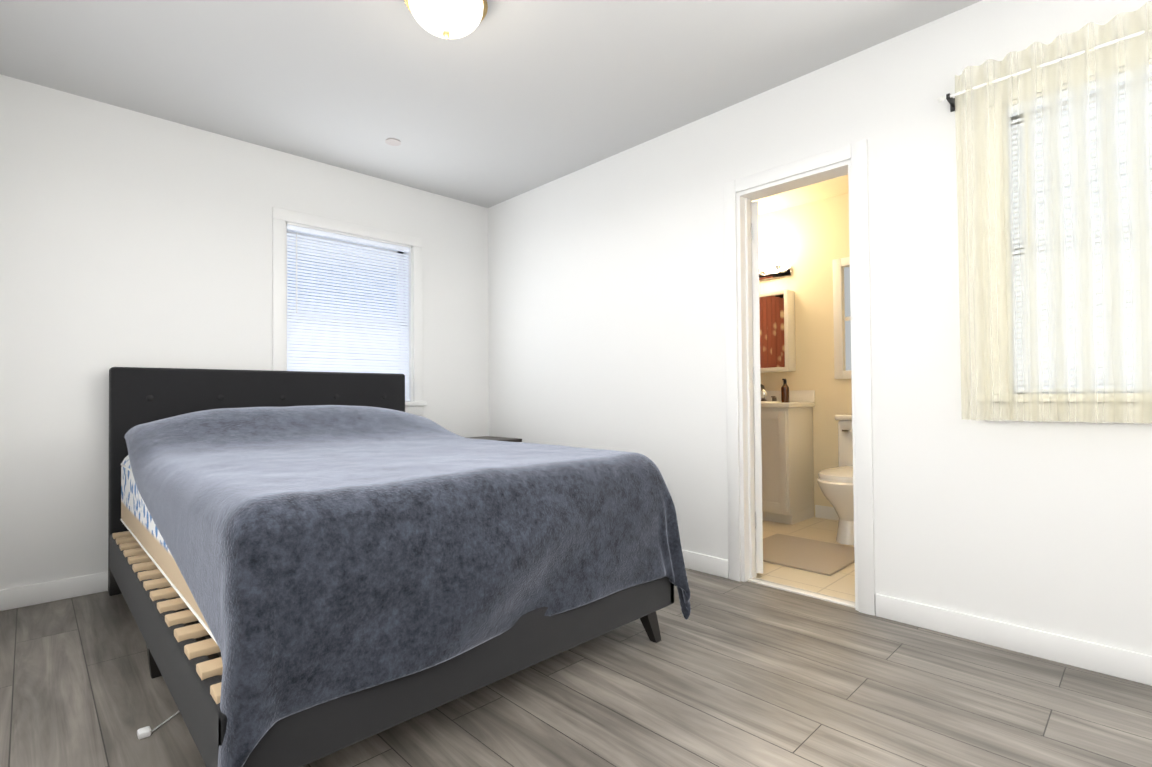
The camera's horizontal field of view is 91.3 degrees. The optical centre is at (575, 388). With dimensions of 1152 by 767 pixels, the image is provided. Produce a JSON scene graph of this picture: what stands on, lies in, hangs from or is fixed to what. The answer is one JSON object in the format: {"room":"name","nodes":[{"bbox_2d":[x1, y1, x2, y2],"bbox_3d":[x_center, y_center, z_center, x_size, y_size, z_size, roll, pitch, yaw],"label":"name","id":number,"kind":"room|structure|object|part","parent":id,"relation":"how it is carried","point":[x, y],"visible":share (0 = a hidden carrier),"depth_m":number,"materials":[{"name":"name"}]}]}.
{"room":"bedroom","nodes":[
{"label":"bedroom","id":0,"kind":"room"},
{"bbox_2d":[0,74,488,589],"bbox_3d":[-1.811,-0.208,3.446,3.230,2.440,0.150,0,-1,-44],"label":"wall","id":1,"kind":"structure","parent":0,"point":[128,238],"depth_m":2.88,"materials":[{"name":"white paint"}]},
{"bbox_2d":[0,569,163,610],"bbox_3d":[-1.733,0.963,3.381,2.960,0.095,0.013,0,-1,-44],"label":"baseboard","id":2,"kind":"structure","parent":1,"relation":"attached to","point":[32,594],"depth_m":2.66,"materials":[{"name":"white paint"}]},
{"bbox_2d":[272,207,426,415],"bbox_3d":[-1.495,-0.441,3.733,1.020,1.270,0.188,0,-1,-44],"label":"window","id":3,"kind":"structure","parent":1,"relation":"in","point":[406,322],"depth_m":3.69,"materials":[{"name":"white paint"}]},
{"bbox_2d":[0,0,981,215],"bbox_3d":[0.493,-1.515,2.347,4.990,0.100,4.983,0,-1,-44],"label":"ceiling","id":4,"kind":"structure","parent":0,"point":[503,100],"depth_m":2.56,"materials":[{"name":"white paint"}]},
{"bbox_2d":[385,138,400,145],"bbox_3d":[-1.065,-1.434,3.283,0.090,0.006,0.090,0,-1,-44],"label":"smoke detector","id":5,"kind":"object","parent":4,"relation":"attached to","point":[392,142],"visible":1,"depth_m":3.28,"materials":[{"name":"grey plastic"}]},
{"bbox_2d":[404,0,487,38],"bbox_3d":[-0.473,-1.368,2.057,0.300,0.185,0.300,0,-1,-44],"label":"ceiling light","id":6,"kind":"object","parent":4,"relation":"attached to","point":[450,19],"visible":1,"depth_m":2.02,"materials":[{"name":"white glass"}]},
{"bbox_2d":[0,517,1151,766],"bbox_3d":[0.516,1.025,2.309,4.990,0.100,4.983,0,-1,-44],"label":"floor","id":7,"kind":"structure","parent":0,"point":[730,673],"depth_m":1.75,"materials":[{"name":"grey wood"}]},
{"bbox_2d":[137,711,179,738],"bbox_3d":[-1.169,0.973,1.768,0.351,0.018,0.232,0,-1,-44],"label":"cable","id":8,"kind":"object","parent":7,"relation":"on","point":[144,732],"visible":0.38,"depth_m":1.58,"materials":[{"name":"white plastic"}]},
{"bbox_2d":[108,367,690,766],"bbox_3d":[-0.920,0.435,2.507,1.626,1.110,2.340,0,-1,-44],"label":"bed","id":9,"kind":"object","parent":7,"relation":"on","point":[337,561],"visible":1,"depth_m":1.61,"materials":[{"name":"grey fabric"}]},
{"bbox_3d":[-0.947,0.393,2.490,1.483,0.560,2.147,0,-1,-44],"label":"mattress","id":10,"kind":"part","parent":9,"relation":"part of","materials":[{"name":"beige fabric"}]},
{"bbox_2d":[467,436,521,441],"bbox_3d":[-0.681,0.690,4.065,0.420,0.645,0.421,0,-1,-44],"label":"nightstand","id":11,"kind":"object","parent":7,"relation":"on","point":[501,439],"visible":0.12,"depth_m":4.09,"materials":[{"name":"grey wood"}]},
{"bbox_2d":[761,379,814,524],"bbox_3d":[1.416,0.468,4.458,0.462,1.063,0.770,0,-1,-44],"label":"bathroom vanity","id":12,"kind":"object","parent":7,"relation":"on","point":[787,456],"visible":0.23,"depth_m":4.16,"materials":[{"name":"white paint"}]},
{"bbox_2d":[747,578,854,607],"bbox_3d":[1.071,0.971,2.688,0.055,0.010,0.530,0,-1,-44],"label":"threshold","id":13,"kind":"object","parent":7,"relation":"on","point":[807,593],"visible":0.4,"depth_m":2.66,"materials":[{"name":"white wood"}]},
{"bbox_2d":[763,533,854,575],"bbox_3d":[1.337,0.977,3.358,0.630,0.014,0.600,0,-1,-44],"label":"bath mat","id":14,"kind":"object","parent":7,"relation":"on","point":[819,557],"visible":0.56,"depth_m":3.28,"materials":[{"name":"beige fabric"}]},
{"bbox_2d":[817,414,853,544],"bbox_3d":[1.869,0.586,3.731,0.810,0.802,0.444,0,-1,-44],"label":"toilet","id":15,"kind":"object","parent":7,"relation":"on","point":[835,484],"visible":0.46,"depth_m":3.56,"materials":[{"name":"white ceramic"}]},
{"bbox_2d":[758,193,851,516],"bbox_3d":[1.704,-0.221,4.587,0.120,2.440,2.890,0,-1,-44],"label":"wall","id":16,"kind":"structure","parent":0,"point":[811,239],"depth_m":4.35,"materials":[{"name":"beige paint"}]},
{"bbox_2d":[759,250,791,280],"bbox_3d":[1.506,-0.984,4.594,0.158,0.180,0.450,0,-1,-44],"label":"sconce","id":17,"kind":"object","parent":16,"relation":"attached to","point":[777,258],"visible":0.5,"depth_m":4.52,"materials":[{"name":"white glass"}]},
{"bbox_2d":[759,289,795,372],"bbox_3d":[1.523,-0.447,4.597,0.126,0.635,0.490,0,-1,-44],"label":"mirrored medicine cabinet","id":18,"kind":"object","parent":16,"relation":"attached to","point":[777,332],"visible":0.44,"depth_m":4.45,"materials":[{"name":"white paint"}]},
{"bbox_2d":[815,505,838,520],"bbox_3d":[2.217,0.938,3.957,0.013,0.095,1.070,0,-1,-44],"label":"baseboard","id":19,"kind":"structure","parent":16,"relation":"attached to","point":[826,512],"depth_m":4.28,"materials":[{"name":"white paint"}]},
{"bbox_2d":[833,257,851,378],"bbox_3d":[2.156,-0.523,4.071,0.074,0.900,0.550,0,-1,-44],"label":"bathroom window","id":20,"kind":"structure","parent":16,"relation":"in","point":[839,373],"depth_m":4.22,"materials":[{"name":"white paint"}]},
{"bbox_2d":[488,0,1151,655],"bbox_3d":[0.993,0.258,2.791,0.120,3.440,4.683,0,-1,-44],"label":"wall","id":21,"kind":"structure","parent":0,"point":[606,298],"depth_m":2.38,"materials":[{"name":"white paint"}]},
{"bbox_2d":[682,550,728,578],"bbox_3d":[0.058,0.952,3.653,0.013,0.095,2.094,0,-1,-44],"label":"baseboard","id":22,"kind":"structure","parent":21,"relation":"attached to","point":[712,565],"depth_m":2.99,"materials":[{"name":"white paint"}]},
{"bbox_2d":[751,201,766,573],"bbox_3d":[0.996,-0.004,3.192,0.486,1.933,0.332,0,-1,-44],"label":"door leaf","id":23,"kind":"structure","parent":21,"relation":"in","point":[758,393],"depth_m":2.93,"materials":[{"name":"white paint"}]},
{"bbox_2d":[724,139,874,615],"bbox_3d":[1.071,-0.046,2.712,0.152,2.045,0.696,0,-1,-44],"label":"door frame","id":24,"kind":"structure","parent":21,"relation":"attached to","point":[740,405],"depth_m":2.74,"materials":[{"name":"white paint"}]},
{"bbox_2d":[876,594,1151,685],"bbox_3d":[1.930,0.906,1.728,0.013,0.095,1.874,0,-1,-44],"label":"baseboard","id":25,"kind":"structure","parent":21,"relation":"attached to","point":[1115,662],"depth_m":2.04,"materials":[{"name":"white paint"}]},
{"bbox_2d":[937,1,1151,423],"bbox_3d":[1.888,-0.546,1.702,0.122,1.310,1.346,0,-1,-44],"label":"sheer curtain","id":26,"kind":"object","parent":21,"relation":"hanging from","point":[1141,213],"visible":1,"depth_m":1.93,"materials":[{"name":"white fabric"}]},
{"bbox_3d":[1.891,-1.121,1.718,0.099,0.050,1.346,0,-1,-44],"label":"curtain rod","id":27,"kind":"part","parent":26,"relation":"part of","materials":[{"name":"white metal"}]},
{"bbox_2d":[976,36,1151,423],"bbox_3d":[1.949,-0.511,1.791,0.166,1.250,1.110,0,-1,-44],"label":"window","id":28,"kind":"structure","parent":21,"relation":"in","point":[1128,394],"depth_m":1.99,"materials":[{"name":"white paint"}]}
]}

